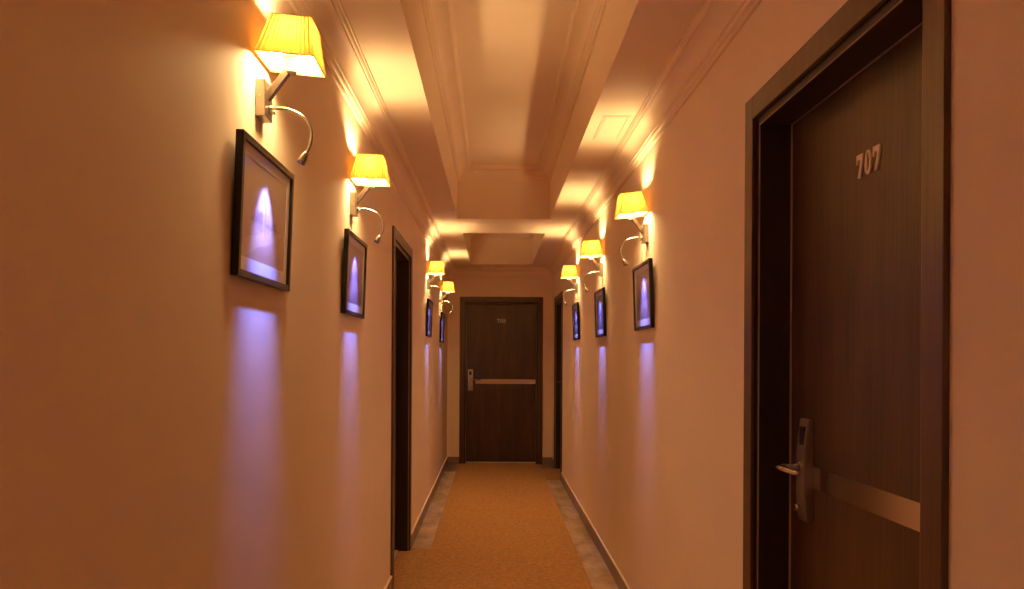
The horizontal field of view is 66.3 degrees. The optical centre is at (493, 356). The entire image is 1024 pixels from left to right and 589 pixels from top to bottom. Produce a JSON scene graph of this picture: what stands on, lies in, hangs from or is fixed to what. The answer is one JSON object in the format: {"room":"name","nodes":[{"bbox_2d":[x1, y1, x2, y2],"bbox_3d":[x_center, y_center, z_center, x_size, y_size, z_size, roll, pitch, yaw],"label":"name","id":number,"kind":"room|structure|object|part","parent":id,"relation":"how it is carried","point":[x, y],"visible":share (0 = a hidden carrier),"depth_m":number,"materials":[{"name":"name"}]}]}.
{"room":"hotel corridor","nodes":[
{"label":"hotel corridor","id":0,"kind":"room"},
{"bbox_2d":[0,0,447,588],"bbox_3d":[-0.709,0.112,4.230,0.200,2.570,12.060,0,0,0],"label":"wall","id":1,"kind":"structure","parent":0,"point":[170,418],"depth_m":1.50,"materials":[{"name":"paint"}]},
{"bbox_2d":[230,129,293,291],"bbox_3d":[-0.590,-0.356,2.030,0.031,0.336,0.458,0,0,0],"label":"framed picture","id":2,"kind":"object","parent":1,"relation":"attached to","point":[263,195],"visible":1,"depth_m":1.98,"materials":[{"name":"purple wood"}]},
{"bbox_2d":[241,153,286,271],"bbox_3d":[-0.592,-0.361,2.030,0.001,0.258,0.384,2,0,0],"label":"print","id":3,"kind":"object","parent":2,"relation":"attached to","point":[264,199],"depth_m":2.01},
{"bbox_2d":[253,12,326,165],"bbox_3d":[-0.526,-0.679,2.020,0.158,0.372,0.153,0,0,0],"label":"wall sconce","id":4,"kind":"object","parent":1,"relation":"attached to","point":[288,45],"visible":1,"depth_m":1.99,"materials":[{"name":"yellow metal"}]},
{"bbox_3d":[-0.554,-0.705,2.020,0.072,0.089,0.019,0,0,0],"label":"arm","id":5,"kind":"part","parent":4,"relation":"part of","materials":[{"name":"silver metal"}]},
{"bbox_3d":[-0.516,-0.807,2.020,0.153,0.107,0.153,6,0,0],"label":"lampshade","id":6,"kind":"part","parent":4,"relation":"part of","materials":[{"name":"fabric"}]},
{"bbox_3d":[-0.522,-0.755,2.020,0.152,0.003,0.152,6,0,0],"label":"shade trim","id":7,"kind":"part","parent":4,"relation":"part of","materials":[{"name":"white fabric"}]},
{"bbox_2d":[281,53,300,75],"bbox_3d":[-0.522,-0.761,2.020,0.048,0.064,0.048,0,0,0],"label":"bulb","id":8,"kind":"object","parent":4,"relation":"attached to","point":[291,61],"depth_m":2.01,"materials":[{"name":"glass"}]},
{"bbox_2d":[271,52,315,61],"bbox_3d":[-0.518,-0.788,2.020,0.126,0.001,0.126,6,0,0],"label":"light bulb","id":9,"kind":"object","parent":4,"relation":"attached to","point":[277,55],"depth_m":2.06,"materials":[{"name":"white glass"}]},
{"bbox_2d":[341,228,366,318],"bbox_3d":[-0.590,-0.342,3.335,0.031,0.336,0.458,0,0,0],"label":"framed picture","id":10,"kind":"object","parent":1,"relation":"attached to","point":[355,249],"visible":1,"depth_m":3.30,"materials":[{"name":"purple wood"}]},
{"bbox_2d":[347,242,362,306],"bbox_3d":[-0.592,-0.346,3.335,0.001,0.258,0.384,2,0,0],"label":"print","id":11,"kind":"object","parent":10,"relation":"attached to","point":[355,261],"depth_m":3.34},
{"bbox_2d":[350,154,390,243],"bbox_3d":[-0.525,-0.665,3.325,0.158,0.369,0.153,0,0,0],"label":"wall sconce","id":12,"kind":"object","parent":1,"relation":"attached to","point":[369,171],"visible":1,"depth_m":3.28,"materials":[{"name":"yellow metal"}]},
{"bbox_3d":[-0.554,-0.692,3.325,0.072,0.089,0.019,0,0,0],"label":"arm","id":13,"kind":"part","parent":12,"relation":"part of","materials":[{"name":"silver metal"}]},
{"bbox_2d":[366,178,374,188],"bbox_3d":[-0.522,-0.748,3.325,0.048,0.064,0.048,0,0,0],"label":"bulb","id":14,"kind":"object","parent":12,"relation":"attached to","point":[370,182],"depth_m":3.31,"materials":[{"name":"glass"}]},
{"bbox_3d":[-0.520,-0.794,3.325,0.153,0.107,0.153,2,0,0],"label":"lampshade","id":15,"kind":"part","parent":12,"relation":"part of","materials":[{"name":"fabric"}]},
{"bbox_3d":[-0.522,-0.742,3.325,0.152,0.003,0.152,2,0,0],"label":"shade trim","id":16,"kind":"part","parent":12,"relation":"part of","materials":[{"name":"white fabric"}]},
{"bbox_2d":[390,226,412,588],"bbox_3d":[-0.698,0.307,5.185,0.203,2.178,1.061,0,0,0],"label":"door","id":17,"kind":"structure","parent":1,"relation":"in","point":[402,253],"depth_m":5.62,"materials":[{"name":"brown wood"}]},
{"bbox_2d":[384,456,447,588],"bbox_3d":[-0.608,1.347,4.230,0.013,0.100,12.060,0,0,0],"label":"baseboard","id":18,"kind":"structure","parent":1,"relation":"attached to","point":[418,523],"depth_m":6.81,"materials":[{"name":"wood"}]},
{"bbox_2d":[425,298,432,336],"bbox_3d":[-0.590,-0.353,7.180,0.031,0.336,0.458,0,0,0],"label":"framed picture","id":19,"kind":"object","parent":1,"relation":"attached to","point":[429,312],"visible":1,"depth_m":7.10,"materials":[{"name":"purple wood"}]},
{"bbox_3d":[-0.586,-0.353,7.180,0.002,0.302,0.424,2,0,0],"label":"glass","id":20,"kind":"part","parent":19,"relation":"part of","materials":[{"name":"glass"}]},
{"bbox_2d":[427,261,444,301],"bbox_3d":[-0.525,-0.681,7.130,0.158,0.368,0.153,0,0,0],"label":"wall sconce","id":21,"kind":"object","parent":1,"relation":"attached to","point":[436,268],"visible":1,"depth_m":7.08,"materials":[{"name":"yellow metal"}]},
{"bbox_3d":[-0.522,-0.811,7.130,0.153,0.107,0.153,0,0,0],"label":"lampshade","id":22,"kind":"part","parent":21,"relation":"part of","materials":[{"name":"fabric"}]},
{"bbox_2d":[439,312,444,342],"bbox_3d":[-0.590,-0.334,8.960,0.031,0.336,0.458,0,0,0],"label":"framed picture","id":23,"kind":"object","parent":1,"relation":"attached to","point":[442,315],"visible":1,"depth_m":8.87,"materials":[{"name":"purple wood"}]},
{"bbox_3d":[-0.586,-0.333,8.960,0.002,0.302,0.424,2,0,0],"label":"glass","id":24,"kind":"part","parent":23,"relation":"part of","materials":[{"name":"glass"}]},
{"bbox_2d":[441,281,454,313],"bbox_3d":[-0.525,-0.672,8.940,0.158,0.370,0.153,0,0,0],"label":"wall sconce","id":25,"kind":"object","parent":1,"relation":"attached to","point":[447,287],"visible":0.98,"depth_m":8.88,"materials":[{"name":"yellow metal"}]},
{"bbox_3d":[-0.519,-0.801,8.940,0.153,0.107,0.153,3,0,0],"label":"lampshade","id":26,"kind":"part","parent":25,"relation":"part of","materials":[{"name":"fabric"}]},
{"bbox_2d":[288,0,761,277],"bbox_3d":[0.090,-1.106,4.230,1.385,0.128,12.060,0,0,0],"label":"crown molding","id":27,"kind":"structure","parent":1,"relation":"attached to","point":[715,23],"depth_m":3.46,"materials":[{"name":"paint"}]},
{"bbox_2d":[447,277,553,456],"bbox_3d":[0.084,0.115,10.360,1.785,2.570,0.200,0,0,0],"label":"wall","id":28,"kind":"structure","parent":0,"point":[463,286],"depth_m":10.26,"materials":[{"name":"paint"}]},
{"bbox_2d":[448,456,551,463],"bbox_3d":[0.078,1.350,10.254,1.359,0.100,0.013,0,0,0],"label":"baseboard","id":29,"kind":"structure","parent":28,"relation":"attached to","point":[451,459],"depth_m":10.25,"materials":[{"name":"wood"}]},
{"bbox_2d":[459,297,542,463],"bbox_3d":[0.096,0.307,10.348,1.088,2.187,0.203,0,0,0],"label":"door","id":30,"kind":"structure","parent":28,"relation":"in","point":[501,378],"depth_m":10.36,"materials":[{"name":"brown wood"}]},
{"bbox_3d":[-0.309,0.307,10.348,0.066,0.282,0.024,0,0,0],"label":"lock plate","id":31,"kind":"part","parent":30,"relation":"part of","materials":[{"name":"silver metal"}]},
{"bbox_2d":[412,464,618,588],"bbox_3d":[0.077,1.450,4.230,1.785,0.100,12.460,0,0,0],"label":"floor","id":32,"kind":"structure","parent":0,"point":[599,576],"depth_m":6.42,"materials":[{"name":"tile"}]},
{"bbox_2d":[394,463,592,588],"bbox_3d":[0.077,1.397,4.272,1.565,0.006,12.145,0,0,0],"label":"carpet","id":33,"kind":"object","parent":32,"relation":"on","point":[501,525],"visible":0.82,"depth_m":6.01,"materials":[{"name":"orange carpet"}]},
{"bbox_2d":[341,0,702,266],"bbox_3d":[0.092,-1.425,4.230,1.785,0.510,12.460,0,0,0],"label":"ceiling","id":34,"kind":"structure","parent":0,"point":[510,51],"depth_m":4.23,"materials":[{"name":"paint"}]},
{"bbox_2d":[470,233,533,238],"bbox_3d":[0.098,-1.544,8.643,0.776,0.112,2.485,0,0,0],"label":"crown molding","id":35,"kind":"structure","parent":34,"relation":"attached to","point":[472,235],"depth_m":9.86,"materials":[{"name":"paint"}]},
{"bbox_2d":[421,0,607,181],"bbox_3d":[0.086,-1.544,2.672,0.782,0.112,7.945,0,0,0],"label":"crown molding","id":36,"kind":"structure","parent":34,"relation":"attached to","point":[586,16],"depth_m":4.46,"materials":[{"name":"paint"}]},
{"bbox_2d":[593,116,630,139],"bbox_3d":[0.598,-1.165,3.995,0.132,0.003,0.410,0,0,0],"label":"access hatch","id":37,"kind":"object","parent":34,"relation":"attached to","point":[610,127],"visible":1,"depth_m":3.98,"materials":[{"name":"paint"}]},
{"bbox_2d":[553,0,1023,588],"bbox_3d":[0.876,0.119,4.230,0.200,2.570,12.060,0,0,0],"label":"wall","id":38,"kind":"structure","parent":0,"point":[653,418],"depth_m":2.68,"materials":[{"name":"paint"}]},
{"bbox_2d":[554,291,562,480],"bbox_3d":[0.864,0.329,9.390,0.203,2.150,1.061,0,0,0],"label":"door","id":39,"kind":"structure","parent":38,"relation":"in","point":[558,300],"depth_m":9.83,"materials":[{"name":"brown wood"}]},
{"bbox_2d":[560,265,577,305],"bbox_3d":[0.701,-0.660,7.270,0.158,0.369,0.153,0,0,0],"label":"wall sconce","id":40,"kind":"object","parent":38,"relation":"attached to","point":[568,271],"visible":1,"depth_m":7.22,"materials":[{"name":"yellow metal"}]},
{"bbox_3d":[0.698,-0.790,7.270,0.153,0.107,0.153,-1,0,0],"label":"lampshade","id":41,"kind":"part","parent":40,"relation":"part of","materials":[{"name":"fabric"}]},
{"bbox_2d":[572,302,579,339],"bbox_3d":[0.762,-0.328,7.285,0.031,0.336,0.458,0,0,0],"label":"framed picture","id":42,"kind":"object","parent":38,"relation":"attached to","point":[575,307],"visible":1,"depth_m":7.21,"materials":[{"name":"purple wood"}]},
{"bbox_3d":[0.758,-0.328,7.285,0.002,0.302,0.424,-2,0,0],"label":"glass","id":43,"kind":"part","parent":42,"relation":"part of","materials":[{"name":"glass"}]},
{"bbox_2d":[552,457,629,588],"bbox_3d":[0.764,1.354,4.230,0.013,0.100,12.060,0,0,0],"label":"baseboard","id":44,"kind":"structure","parent":38,"relation":"attached to","point":[620,581],"depth_m":5.73,"materials":[{"name":"wood"}]},
{"bbox_2d":[580,240,602,292],"bbox_3d":[0.701,-0.646,5.620,0.158,0.370,0.153,0,0,0],"label":"wall sconce","id":45,"kind":"object","parent":38,"relation":"attached to","point":[590,249],"visible":1,"depth_m":5.57,"materials":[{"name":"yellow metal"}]},
{"bbox_3d":[0.696,-0.775,5.620,0.153,0.107,0.153,-3,0,0],"label":"lampshade","id":46,"kind":"part","parent":45,"relation":"part of","materials":[{"name":"fabric"}]},
{"bbox_2d":[594,287,606,336],"bbox_3d":[0.762,-0.314,5.625,0.031,0.336,0.458,0,0,0],"label":"framed picture","id":47,"kind":"object","parent":38,"relation":"attached to","point":[599,295],"visible":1,"depth_m":5.61,"materials":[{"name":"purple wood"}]},
{"bbox_2d":[596,295,602,329],"bbox_3d":[0.764,-0.318,5.625,0.001,0.258,0.384,-2,0,0],"label":"print","id":48,"kind":"object","parent":47,"relation":"attached to","point":[599,301],"depth_m":5.64},
{"bbox_2d":[614,191,648,266],"bbox_3d":[0.701,-0.645,3.980,0.158,0.373,0.153,0,0,0],"label":"wall sconce","id":49,"kind":"object","parent":38,"relation":"attached to","point":[630,205],"visible":1,"depth_m":3.93,"materials":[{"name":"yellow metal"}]},
{"bbox_3d":[0.693,-0.773,3.980,0.153,0.107,0.153,-6,0,0],"label":"lampshade","id":50,"kind":"part","parent":49,"relation":"part of","materials":[{"name":"fabric"}]},
{"bbox_2d":[628,213,634,220],"bbox_3d":[0.699,-0.727,3.980,0.048,0.064,0.048,0,0,0],"label":"socket","id":51,"kind":"object","parent":49,"relation":"attached to","point":[631,216],"depth_m":3.97,"materials":[{"name":"ceramic"}]},
{"bbox_3d":[0.699,-0.721,3.980,0.152,0.003,0.152,-6,0,0],"label":"shade trim","id":52,"kind":"part","parent":49,"relation":"part of","materials":[{"name":"white fabric"}]},
{"bbox_3d":[0.730,-0.670,3.980,0.072,0.089,0.019,0,0,0],"label":"arm","id":53,"kind":"part","parent":49,"relation":"part of","materials":[{"name":"silver metal"}]},
{"bbox_2d":[632,258,654,330],"bbox_3d":[0.762,-0.310,4.010,0.031,0.336,0.458,0,0,0],"label":"framed picture","id":54,"kind":"object","parent":38,"relation":"attached to","point":[642,274],"visible":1,"depth_m":3.98,"materials":[{"name":"brown wood"}]},
{"bbox_2d":[636,268,649,320],"bbox_3d":[0.764,-0.314,4.010,0.001,0.258,0.384,-2,0,0],"label":"print","id":55,"kind":"object","parent":54,"relation":"attached to","point":[642,279],"depth_m":4.01},
{"bbox_2d":[743,0,950,588],"bbox_3d":[0.864,0.315,1.866,0.203,2.178,1.061,0,0,0],"label":"door","id":56,"kind":"structure","parent":38,"relation":"in","point":[848,143],"depth_m":1.89,"materials":[{"name":"brown wood"}]},
{"bbox_3d":[0.818,0.305,2.123,0.074,0.032,0.154,0,0,0],"label":"lever","id":57,"kind":"part","parent":56,"relation":"part of","materials":[{"name":"silver metal"}]},
{"bbox_3d":[0.863,0.313,2.178,0.024,0.282,0.066,0,0,0],"label":"lock plate","id":58,"kind":"part","parent":56,"relation":"part of","materials":[{"name":"silver metal"}]}
]}

